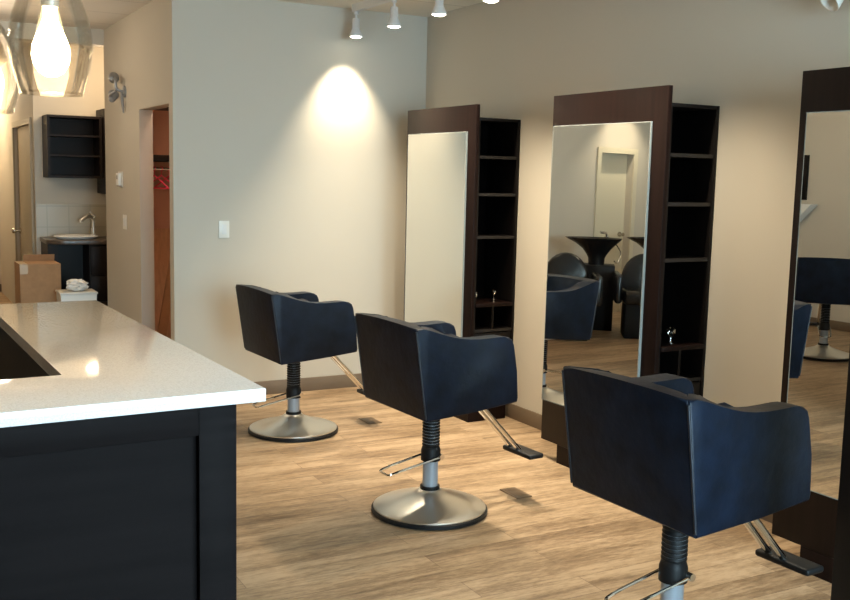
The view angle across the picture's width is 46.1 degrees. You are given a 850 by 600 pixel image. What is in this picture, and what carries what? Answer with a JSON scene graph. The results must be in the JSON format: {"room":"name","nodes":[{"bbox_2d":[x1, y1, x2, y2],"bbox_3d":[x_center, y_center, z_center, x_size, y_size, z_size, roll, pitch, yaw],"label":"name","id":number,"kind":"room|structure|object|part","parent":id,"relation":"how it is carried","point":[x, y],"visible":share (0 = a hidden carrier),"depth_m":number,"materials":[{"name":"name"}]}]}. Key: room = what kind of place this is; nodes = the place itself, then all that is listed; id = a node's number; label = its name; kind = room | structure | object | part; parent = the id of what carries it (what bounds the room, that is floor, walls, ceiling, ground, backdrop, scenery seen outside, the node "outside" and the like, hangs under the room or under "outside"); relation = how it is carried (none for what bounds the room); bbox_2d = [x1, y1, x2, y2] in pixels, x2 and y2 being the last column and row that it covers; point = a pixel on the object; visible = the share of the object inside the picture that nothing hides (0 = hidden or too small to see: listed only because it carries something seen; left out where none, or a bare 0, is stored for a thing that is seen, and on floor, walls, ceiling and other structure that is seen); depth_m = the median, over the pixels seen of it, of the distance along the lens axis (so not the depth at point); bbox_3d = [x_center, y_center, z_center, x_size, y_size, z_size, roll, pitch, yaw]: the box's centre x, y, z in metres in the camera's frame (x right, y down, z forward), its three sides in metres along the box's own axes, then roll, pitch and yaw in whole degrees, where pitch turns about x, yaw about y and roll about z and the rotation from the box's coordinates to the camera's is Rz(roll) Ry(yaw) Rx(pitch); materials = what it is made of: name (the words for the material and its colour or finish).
{"room":"salon","nodes":[
{"label":"salon","id":0,"kind":"room"},
{"bbox_2d":[0,43,34,303],"bbox_3d":[-4.511,-1.273,11.078,0.100,2.733,3.300,-3,8,-28],"label":"wall","id":1,"kind":"structure","parent":0,"point":[15,97],"depth_m":11.28,"materials":[{"name":"beige paint"}]},
{"bbox_2d":[11,117,34,260],"bbox_3d":[-4.142,-0.826,10.336,0.132,2.045,1.470,-3,8,-28],"label":"door","id":2,"kind":"structure","parent":1,"relation":"in","point":[24,134],"depth_m":10.44,"materials":[{"name":"beige paint"}]},
{"bbox_3d":[-4.441,-0.753,10.854,0.092,0.064,0.064,-3,8,-28],"label":"knob","id":3,"kind":"part","parent":2,"relation":"part of","materials":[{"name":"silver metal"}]},
{"bbox_2d":[0,21,103,46],"bbox_3d":[-3.361,-2.197,8.154,1.410,0.128,0.120,-3,8,-28],"label":"wall header","id":4,"kind":"structure","parent":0,"point":[8,30],"depth_m":8.28,"materials":[{"name":"beige paint"}]},
{"bbox_2d":[30,42,105,253],"bbox_3d":[-3.269,-1.090,9.830,1.080,2.733,0.100,-3,8,-28],"label":"wall","id":5,"kind":"structure","parent":0,"point":[79,91],"depth_m":9.60,"materials":[{"name":"beige paint"}]},
{"bbox_2d":[36,204,106,236],"bbox_3d":[-3.285,-0.781,9.801,0.996,0.314,0.008,-3,8,-28],"label":"tile backsplash","id":6,"kind":"structure","parent":5,"relation":"attached to","point":[51,219],"depth_m":9.70,"materials":[{"name":"white tile"}]},
{"bbox_2d":[42,114,102,178],"bbox_3d":[-3.353,-1.452,9.493,0.490,0.580,0.320,-3,8,-28],"label":"upper cabinet","id":7,"kind":"object","parent":5,"relation":"attached to","point":[71,145],"visible":1,"depth_m":9.58,"materials":[{"name":"black wood"}]},
{"bbox_2d":[50,134,98,137],"bbox_3d":[-3.350,-1.555,9.479,0.446,0.018,0.298,-3,8,-28],"label":"shelf","id":8,"kind":"object","parent":7,"relation":"attached to","point":[51,135],"depth_m":9.42,"materials":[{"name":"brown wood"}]},
{"bbox_2d":[50,154,99,157],"bbox_3d":[-3.354,-1.371,9.502,0.446,0.018,0.298,-3,8,-28],"label":"shelf","id":9,"kind":"object","parent":7,"relation":"attached to","point":[51,155],"depth_m":9.47,"materials":[{"name":"brown wood"}]},
{"bbox_2d":[96,108,105,193],"bbox_3d":[-2.911,-1.425,9.645,0.414,0.800,0.482,-3,8,-28],"label":"upper cabinet","id":10,"kind":"object","parent":5,"relation":"attached to","point":[101,183],"visible":0.12,"depth_m":9.48,"materials":[{"name":"black wood"}]},
{"bbox_2d":[104,0,171,338],"bbox_3d":[-2.183,-0.799,7.678,0.100,2.733,2.204,-3,8,-28],"label":"wall","id":11,"kind":"structure","parent":0,"point":[136,46],"depth_m":7.62,"materials":[{"name":"beige paint"}]},
{"bbox_2d":[108,72,125,112],"bbox_3d":[-2.420,-1.628,7.829,0.109,0.322,0.221,-3,8,-28],"label":"wall spotlight","id":12,"kind":"object","parent":11,"relation":"attached to","point":[113,95],"visible":1,"depth_m":7.79,"materials":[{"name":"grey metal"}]},
{"bbox_3d":[-2.402,-1.685,7.803,0.072,0.133,0.106,-3,8,-28],"label":"arm","id":13,"kind":"part","parent":12,"relation":"part of","materials":[{"name":"silver metal"}]},
{"bbox_3d":[-2.359,-1.538,7.789,0.030,0.157,0.030,7,9,38],"label":"cord","id":14,"kind":"part","parent":12,"relation":"part of","materials":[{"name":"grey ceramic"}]},
{"bbox_2d":[116,172,122,186],"bbox_3d":[-2.466,-0.972,8.047,0.033,0.124,0.150,-3,8,-28],"label":"thermostat","id":15,"kind":"object","parent":11,"relation":"attached to","point":[119,176],"visible":1,"depth_m":8.01,"materials":[{"name":"white plastic"}]},
{"bbox_2d":[123,215,126,229],"bbox_3d":[-2.401,-0.623,7.981,0.009,0.116,0.118,-3,8,-28],"label":"light switch","id":16,"kind":"object","parent":11,"relation":"attached to","point":[124,216],"visible":1,"depth_m":7.96,"materials":[{"name":"white plastic"}]},
{"bbox_2d":[153,110,169,228],"bbox_3d":[-1.552,-0.788,7.712,1.040,2.733,1.659,-3,8,-28],"label":"wall","id":17,"kind":"structure","parent":0,"point":[160,118],"depth_m":8.20,"materials":[{"name":"orange"}]},
{"bbox_2d":[153,155,168,170],"bbox_3d":[-1.831,-1.104,8.117,0.950,0.123,0.448,-3,8,-28],"label":"closet shelf","id":18,"kind":"object","parent":17,"relation":"attached to","point":[156,158],"visible":0.02,"depth_m":7.76,"materials":[{"name":"black laminate"}]},
{"bbox_2d":[153,166,168,188],"bbox_3d":[-2.131,-0.965,7.864,0.382,0.176,0.012,8,9,41],"label":"hanger","id":19,"kind":"object","parent":18,"relation":"hanging from","point":[153,166],"visible":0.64,"depth_m":7.83,"materials":[{"name":"red plastic"}]},
{"bbox_3d":[-1.787,-1.045,8.042,0.950,0.027,0.028,-3,8,-28],"label":"rod","id":20,"kind":"part","parent":18,"relation":"part of","materials":[{"name":"silver metal"}]},
{"bbox_2d":[153,166,169,188],"bbox_3d":[-2.083,-0.967,7.890,0.382,0.176,0.011,6,9,35],"label":"hanger","id":21,"kind":"object","parent":18,"relation":"hanging from","point":[161,166],"visible":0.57,"depth_m":7.88,"materials":[{"name":"red plastic"}]},
{"bbox_2d":[157,107,168,110],"bbox_3d":[-1.832,-1.560,8.083,0.956,0.060,0.398,-3,8,-28],"label":"shelf","id":22,"kind":"object","parent":17,"relation":"attached to","point":[167,108],"visible":0.02,"depth_m":7.99,"materials":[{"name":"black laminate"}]},
{"bbox_2d":[0,0,482,66],"bbox_3d":[-2.628,-1.950,5.443,6.800,0.080,15.350,-3,8,-28],"label":"ceiling","id":23,"kind":"structure","parent":0,"point":[92,14],"depth_m":7.30,"materials":[{"name":"paint"}]},
{"bbox_2d":[0,70,3,93],"bbox_3d":[-1.389,-1.096,3.156,0.192,0.994,0.192,-3,8,-28],"label":"pendant lamp","id":24,"kind":"object","parent":23,"relation":"hanging from","point":[1,75],"visible":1,"depth_m":3.20,"materials":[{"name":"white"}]},
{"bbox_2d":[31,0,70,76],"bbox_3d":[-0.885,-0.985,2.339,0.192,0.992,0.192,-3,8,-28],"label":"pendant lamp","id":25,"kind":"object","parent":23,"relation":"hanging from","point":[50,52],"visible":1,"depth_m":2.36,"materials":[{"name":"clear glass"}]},
{"bbox_2d":[40,0,58,7],"bbox_3d":[-0.890,-0.769,2.365,0.054,0.147,0.054,-3,8,-28],"label":"socket","id":26,"kind":"object","parent":25,"relation":"attached to","point":[44,3],"depth_m":2.36,"materials":[{"name":"silver metal"}]},
{"bbox_2d":[352,0,391,11],"bbox_3d":[0.343,-1.809,5.389,0.036,0.050,3.490,-3,8,-28],"label":"track","id":27,"kind":"object","parent":23,"relation":"attached to","point":[366,4],"visible":1,"depth_m":6.70,"materials":[{"name":"white metal"}]},
{"bbox_2d":[349,11,362,37],"bbox_3d":[-0.475,-1.899,6.892,0.091,0.178,0.091,-3,8,-28],"label":"track spotlight","id":28,"kind":"object","parent":27,"relation":"attached to","point":[355,32],"visible":1,"depth_m":6.87,"materials":[{"name":"white metal"}]},
{"bbox_2d":[387,0,400,27],"bbox_3d":[-0.197,-1.829,6.384,0.091,0.178,0.091,-3,8,-28],"label":"track spotlight","id":29,"kind":"object","parent":27,"relation":"attached to","point":[393,22],"visible":1,"depth_m":6.36,"materials":[{"name":"white metal"}]},
{"bbox_2d":[431,0,446,16],"bbox_3d":[0.084,-1.759,5.871,0.091,0.178,0.091,-3,8,-28],"label":"track spotlight","id":30,"kind":"object","parent":27,"relation":"attached to","point":[438,10],"visible":1,"depth_m":5.85,"materials":[{"name":"white metal"}]},
{"bbox_2d":[483,0,498,2],"bbox_3d":[0.357,-1.691,5.372,0.091,0.178,0.091,-3,8,-28],"label":"track spotlight","id":31,"kind":"object","parent":27,"relation":"attached to","point":[487,1],"visible":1,"depth_m":5.37,"materials":[{"name":"white metal"}]},
{"bbox_2d":[170,0,427,381],"bbox_3d":[-0.856,-0.699,7.118,1.890,2.733,0.060,-3,8,-28],"label":"wall","id":32,"kind":"structure","parent":0,"point":[289,129],"depth_m":6.98,"materials":[{"name":"beige paint"}]},
{"bbox_2d":[219,221,228,237],"bbox_3d":[-1.372,-0.482,6.825,0.072,0.116,0.009,-3,8,-28],"label":"light switch","id":33,"kind":"object","parent":32,"relation":"attached to","point":[223,225],"visible":1,"depth_m":6.82,"materials":[{"name":"white plastic"}]},
{"bbox_2d":[254,373,362,394],"bbox_3d":[-0.875,0.613,7.245,1.876,0.098,0.014,-3,8,-28],"label":"baseboard","id":34,"kind":"structure","parent":32,"relation":"attached to","point":[334,381],"depth_m":7.28,"materials":[{"name":"beige wood"}]},
{"bbox_2d":[0,292,831,599],"bbox_3d":[-2.692,0.841,5.789,6.800,0.080,15.350,-3,8,-28],"label":"floor","id":35,"kind":"structure","parent":0,"point":[307,528],"depth_m":4.44,"materials":[{"name":"brown wood"}]},
{"bbox_2d":[14,254,60,302],"bbox_3d":[-3.471,-0.006,8.962,0.340,0.783,0.343,-3,8,-29],"label":"cardboard box","id":36,"kind":"object","parent":35,"relation":"on","point":[38,276],"visible":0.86,"depth_m":8.81,"materials":[{"name":"beige cardboard"}]},
{"bbox_2d":[40,236,107,305],"bbox_3d":[-3.170,-0.144,9.645,0.945,0.905,0.540,-3,8,-28],"label":"base cabinet","id":37,"kind":"object","parent":35,"relation":"on","point":[84,259],"depth_m":9.44,"materials":[{"name":"black wood"}]},
{"bbox_3d":[-3.561,-0.113,9.492,0.090,0.864,0.438,-3,8,-28],"label":"panel","id":38,"kind":"part","parent":37,"relation":"part of","materials":[{"name":"black wood"}]},
{"bbox_3d":[-3.446,-0.131,9.657,0.269,0.864,0.020,-3,8,-28],"label":"backing panel","id":39,"kind":"part","parent":37,"relation":"part of","materials":[{"name":"black laminate"}]},
{"bbox_2d":[53,234,97,239],"bbox_3d":[-3.310,-0.597,9.473,0.410,0.030,0.320,-3,8,-28],"label":"sink basin","id":40,"kind":"object","parent":37,"relation":"in","point":[69,236],"visible":1,"depth_m":9.37,"materials":[{"name":"white ceramic"}]},
{"bbox_2d":[79,211,95,234],"bbox_3d":[-3.250,-0.728,9.614,0.063,0.257,0.198,6,9,34],"label":"faucet","id":41,"kind":"object","parent":37,"relation":"on","point":[93,229],"visible":0.88,"depth_m":9.65,"materials":[{"name":"silver metal"}]},
{"bbox_3d":[-3.250,-0.750,9.602,0.032,0.144,0.183,5,8,30],"label":"spout","id":42,"kind":"part","parent":41,"relation":"part of","materials":[{"name":"silver metal"}]},
{"bbox_3d":[-2.896,-0.381,9.498,0.545,0.265,0.019,-3,8,-28],"label":"drawer","id":43,"kind":"part","parent":37,"relation":"part of","materials":[{"name":"black wood"}]},
{"bbox_3d":[-2.902,-0.121,9.530,0.545,0.220,0.019,-3,8,-28],"label":"drawer","id":44,"kind":"part","parent":37,"relation":"part of","materials":[{"name":"black wood"}]},
{"bbox_2d":[55,289,97,301],"bbox_3d":[-3.058,0.169,8.775,0.314,0.502,0.274,-3,8,-28],"label":"waste bin","id":45,"kind":"object","parent":35,"relation":"on","point":[65,294],"visible":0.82,"depth_m":8.65,"materials":[{"name":"white plastic"}]},
{"bbox_2d":[66,279,88,290],"bbox_3d":[-3.037,-0.133,8.725,0.194,0.109,0.168,-3,8,-28],"label":"plastic bag","id":46,"kind":"object","parent":45,"relation":"on","point":[72,284],"visible":1,"depth_m":8.67,"materials":[{"name":"white"}]},
{"bbox_2d":[0,300,265,599],"bbox_3d":[-1.509,0.664,2.805,1.550,1.060,1.780,-3,8,-30],"label":"reception desk","id":47,"kind":"object","parent":35,"relation":"on","point":[118,437],"depth_m":2.32,"materials":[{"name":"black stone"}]},
{"bbox_3d":[-1.216,0.603,3.120,0.010,0.936,1.425,-3,8,-30],"label":"panel","id":48,"kind":"part","parent":47,"relation":"part of","materials":[{"name":"black laminate"}]},
{"bbox_3d":[-1.109,0.770,2.075,1.492,1.006,0.022,-3,8,-30],"label":"frame","id":49,"kind":"part","parent":47,"relation":"part of","materials":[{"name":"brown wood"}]},
{"bbox_2d":[0,300,265,427],"bbox_3d":[-1.497,0.154,2.742,1.550,0.033,1.780,-3,8,-30],"label":"countertop","id":50,"kind":"structure","parent":47,"relation":"on","point":[99,361],"depth_m":2.52,"materials":[{"name":"white stone"}]},
{"bbox_2d":[154,228,170,338],"bbox_3d":[-2.036,-0.042,8.268,0.600,1.092,0.171,-3,8,-28],"label":"plywood sheet","id":51,"kind":"object","parent":35,"relation":"on","point":[161,236],"visible":0.02,"depth_m":8.19,"materials":[{"name":"brown wood"}]},
{"bbox_2d":[157,258,170,335],"bbox_3d":[-2.053,0.015,7.949,0.251,1.046,0.024,-3,8,-28],"label":"wood strip","id":52,"kind":"object","parent":35,"relation":"on","point":[166,302],"visible":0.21,"depth_m":7.94,"materials":[{"name":"brown wood"}]},
{"bbox_2d":[235,284,363,441],"bbox_3d":[-0.674,0.354,6.136,0.834,0.892,0.559,-3,8,-32],"label":"chair","id":53,"kind":"object","parent":35,"relation":"on","point":[290,328],"visible":0.94,"depth_m":5.88,"materials":[{"name":"black leather"}]},
{"bbox_3d":[-0.959,0.135,5.929,0.142,0.419,0.543,-3,8,-32],"label":"backrest","id":54,"kind":"part","parent":53,"relation":"part of","materials":[{"name":"black leather"}]},
{"bbox_3d":[-0.898,0.601,6.029,0.291,0.064,0.114,-3,8,-32],"label":"pump lever","id":55,"kind":"part","parent":53,"relation":"part of","materials":[{"name":"silver metal"}]},
{"bbox_3d":[-0.901,0.100,6.241,0.555,0.413,0.082,-3,8,-32],"label":"armrest","id":56,"kind":"part","parent":53,"relation":"part of","materials":[{"name":"black leather"}]},
{"bbox_3d":[-0.653,0.155,5.841,0.555,0.413,0.082,-3,8,-32],"label":"armrest","id":57,"kind":"part","parent":53,"relation":"part of","materials":[{"name":"black leather"}]},
{"bbox_2d":[359,417,381,423],"bbox_3d":[-0.353,0.774,6.413,0.090,0.006,0.160,-3,8,-28],"label":"floor outlet","id":58,"kind":"object","parent":35,"relation":"on","point":[369,420],"visible":1,"depth_m":6.40,"materials":[{"name":"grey metal"}]},
{"bbox_3d":[-0.353,0.771,6.413,0.068,0.002,0.110,-3,8,-28],"label":"lid","id":59,"kind":"part","parent":58,"relation":"part of","materials":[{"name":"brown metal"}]},
{"bbox_2d":[355,313,542,530],"bbox_3d":[0.152,0.528,4.733,0.834,0.929,0.559,-3,8,-32],"label":"chair","id":60,"kind":"object","parent":35,"relation":"on","point":[428,373],"visible":1,"depth_m":4.48,"materials":[{"name":"black leather"}]},
{"bbox_3d":[-0.130,0.290,4.522,0.142,0.419,0.543,-3,8,-32],"label":"backrest","id":61,"kind":"part","parent":60,"relation":"part of","materials":[{"name":"black leather"}]},
{"bbox_3d":[-0.075,0.256,4.834,0.555,0.413,0.082,-3,8,-32],"label":"armrest","id":62,"kind":"part","parent":60,"relation":"part of","materials":[{"name":"black leather"}]},
{"bbox_3d":[-0.070,0.757,4.622,0.291,0.064,0.114,-3,8,-32],"label":"pump lever","id":63,"kind":"part","parent":60,"relation":"part of","materials":[{"name":"silver metal"}]},
{"bbox_3d":[0.176,0.311,4.436,0.555,0.413,0.082,-3,8,-32],"label":"armrest","id":64,"kind":"part","parent":60,"relation":"part of","materials":[{"name":"black leather"}]},
{"bbox_2d":[404,104,520,421],"bbox_3d":[0.216,-0.271,6.768,0.352,2.018,0.899,-3,8,-29],"label":"station","id":65,"kind":"object","parent":35,"relation":"on","point":[462,182],"visible":0.7,"depth_m":6.56,"materials":[{"name":"brown wood"}]},
{"bbox_2d":[404,131,467,336],"bbox_3d":[0.072,-0.358,6.704,0.038,1.506,0.756,-3,8,-30],"label":"mirror","id":66,"kind":"object","parent":65,"relation":"attached to","point":[437,169],"depth_m":6.64,"materials":[{"name":"clear glass"}]},
{"bbox_3d":[0.090,-0.316,6.692,0.026,1.915,0.895,-3,8,-29],"label":"mirror panel","id":67,"kind":"part","parent":65,"relation":"part of","materials":[{"name":"brown wood"}]},
{"bbox_2d":[475,323,509,329],"bbox_3d":[0.353,0.175,6.598,0.280,0.018,0.342,-3,8,-29],"label":"shelf","id":68,"kind":"object","parent":65,"relation":"attached to","point":[478,326],"depth_m":6.51,"materials":[{"name":"black laminate"}]},
{"bbox_3d":[0.432,0.317,6.470,0.276,0.215,0.018,-3,8,-29],"label":"drawer","id":69,"kind":"part","parent":65,"relation":"part of","materials":[{"name":"black laminate"}]},
{"bbox_2d":[490,289,496,301],"bbox_3d":[0.448,-0.032,6.498,0.044,0.084,0.046,6,9,35],"label":"holder","id":70,"kind":"object","parent":65,"relation":"on","point":[493,292],"visible":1,"depth_m":6.49,"materials":[{"name":"silver metal"}]},
{"bbox_2d":[478,233,511,235],"bbox_3d":[0.367,-0.421,6.524,0.280,0.018,0.342,-3,8,-29],"label":"shelf","id":71,"kind":"object","parent":65,"relation":"attached to","point":[479,234],"depth_m":6.51,"materials":[{"name":"black laminate"}]},
{"bbox_2d":[480,158,511,159],"bbox_3d":[0.379,-0.921,6.462,0.280,0.018,0.342,-3,8,-29],"label":"shelf","id":72,"kind":"object","parent":65,"relation":"attached to","point":[480,158],"depth_m":6.37,"materials":[{"name":"black laminate"}]},
{"bbox_2d":[473,117,520,340],"bbox_3d":[0.366,-0.252,6.548,0.308,1.835,0.360,-3,8,-29],"label":"bookcase","id":73,"kind":"object","parent":65,"relation":"attached to","point":[496,141],"depth_m":6.53,"materials":[{"name":"black laminate"}]},
{"bbox_2d":[500,487,531,498],"bbox_3d":[0.455,0.966,5.008,0.090,0.006,0.160,-3,8,-28],"label":"floor outlet","id":74,"kind":"object","parent":35,"relation":"on","point":[514,492],"visible":1,"depth_m":5.00,"materials":[{"name":"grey metal"}]},
{"bbox_3d":[0.455,0.964,5.008,0.068,0.002,0.110,-3,8,-28],"label":"lid","id":75,"kind":"part","parent":74,"relation":"part of","materials":[{"name":"brown metal"}]},
{"bbox_2d":[541,85,719,467],"bbox_3d":[1.024,-0.065,5.256,0.386,2.018,0.899,-3,8,-29],"label":"station","id":76,"kind":"object","parent":35,"relation":"on","point":[633,171],"visible":0.67,"depth_m":5.05,"materials":[{"name":"brown wood"}]},
{"bbox_2d":[666,326,675,343],"bbox_3d":[1.228,0.173,4.990,0.044,0.084,0.046,3,7,12],"label":"holder","id":77,"kind":"object","parent":76,"relation":"on","point":[667,329],"visible":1,"depth_m":4.99,"materials":[{"name":"silver metal"}]},
{"bbox_2d":[670,157,692,158],"bbox_3d":[1.202,-0.716,4.959,0.280,0.018,0.342,-3,8,-29],"label":"shelf","id":78,"kind":"object","parent":76,"relation":"attached to","point":[670,157],"depth_m":4.95,"materials":[{"name":"black laminate"}]},
{"bbox_2d":[665,253,706,258],"bbox_3d":[1.190,-0.215,5.021,0.280,0.018,0.342,-3,8,-29],"label":"shelf","id":79,"kind":"object","parent":76,"relation":"attached to","point":[667,255],"depth_m":4.97,"materials":[{"name":"black laminate"}]},
{"bbox_2d":[668,201,704,202],"bbox_3d":[1.196,-0.483,4.988,0.280,0.018,0.342,-3,8,-29],"label":"shelf","id":80,"kind":"object","parent":76,"relation":"attached to","point":[668,201],"depth_m":4.94,"materials":[{"name":"black laminate"}]},
{"bbox_2d":[658,103,719,396],"bbox_3d":[1.189,-0.047,5.045,0.308,1.835,0.360,-3,8,-29],"label":"bookcase","id":81,"kind":"object","parent":76,"relation":"attached to","point":[692,129],"depth_m":5.01,"materials":[{"name":"black laminate"}]},
{"bbox_2d":[680,372,698,377],"bbox_3d":[1.176,0.380,5.095,0.280,0.018,0.342,-3,8,-29],"label":"shelf","id":82,"kind":"object","parent":76,"relation":"attached to","point":[683,374],"depth_m":5.04,"materials":[{"name":"black laminate"}]},
{"bbox_3d":[1.255,0.522,4.967,0.276,0.215,0.018,-3,8,-29],"label":"drawer","id":83,"kind":"part","parent":76,"relation":"part of","materials":[{"name":"black laminate"}]},
{"bbox_2d":[561,366,823,599],"bbox_3d":[0.926,0.704,3.271,0.834,0.973,0.559,-3,8,-31],"label":"chair","id":84,"kind":"object","parent":35,"relation":"on","point":[651,447],"visible":1,"depth_m":2.98,"materials":[{"name":"black leather"}]},
{"bbox_3d":[0.701,0.411,3.373,0.555,0.413,0.082,-3,8,-31],"label":"armrest","id":85,"kind":"part","parent":84,"relation":"part of","materials":[{"name":"black leather"}]},
{"bbox_3d":[0.641,0.445,3.062,0.142,0.419,0.543,-3,8,-31],"label":"backrest","id":86,"kind":"part","parent":84,"relation":"part of","materials":[{"name":"black leather"}]},
{"bbox_3d":[0.702,0.911,3.161,0.291,0.064,0.114,-3,8,-31],"label":"pump lever","id":87,"kind":"part","parent":84,"relation":"part of","materials":[{"name":"silver metal"}]},
{"bbox_3d":[0.946,0.466,2.971,0.555,0.413,0.082,-3,8,-31],"label":"armrest","id":88,"kind":"part","parent":84,"relation":"part of","materials":[{"name":"black leather"}]},
{"bbox_2d":[772,67,849,583],"bbox_3d":[1.843,0.135,3.797,0.349,2.018,0.899,-3,8,-29],"label":"station","id":89,"kind":"object","parent":35,"relation":"on","point":[817,331],"visible":0.82,"depth_m":3.94,"materials":[{"name":"brown wood"}]},
{"bbox_2d":[831,350,849,599],"bbox_3d":[1.283,0.317,2.502,0.262,1.950,0.340,-3,8,-28],"label":"tower","id":90,"kind":"object","parent":35,"relation":"on","point":[840,589],"visible":1,"depth_m":2.60,"materials":[{"name":"black laminate"}]},
{"bbox_2d":[426,0,849,413],"bbox_3d":[1.959,-0.260,4.098,0.150,2.733,8.231,-3,8,-28],"label":"wall","id":91,"kind":"structure","parent":0,"point":[748,59],"depth_m":4.96,"materials":[{"name":"beige paint"}]},
{"bbox_2d":[505,403,772,522],"bbox_3d":[1.850,1.048,4.234,0.014,0.098,7.961,-3,8,-28],"label":"baseboard","id":92,"kind":"structure","parent":91,"relation":"attached to","point":[531,418],"depth_m":6.41,"materials":[{"name":"beige wood"}]},
{"bbox_2d":[820,0,843,11],"bbox_3d":[1.758,-1.270,4.036,0.183,0.187,0.306,-3,8,-28],"label":"emergency light","id":93,"kind":"object","parent":91,"relation":"attached to","point":[830,5],"visible":1,"depth_m":4.14,"materials":[{"name":"white plastic"}]}
]}

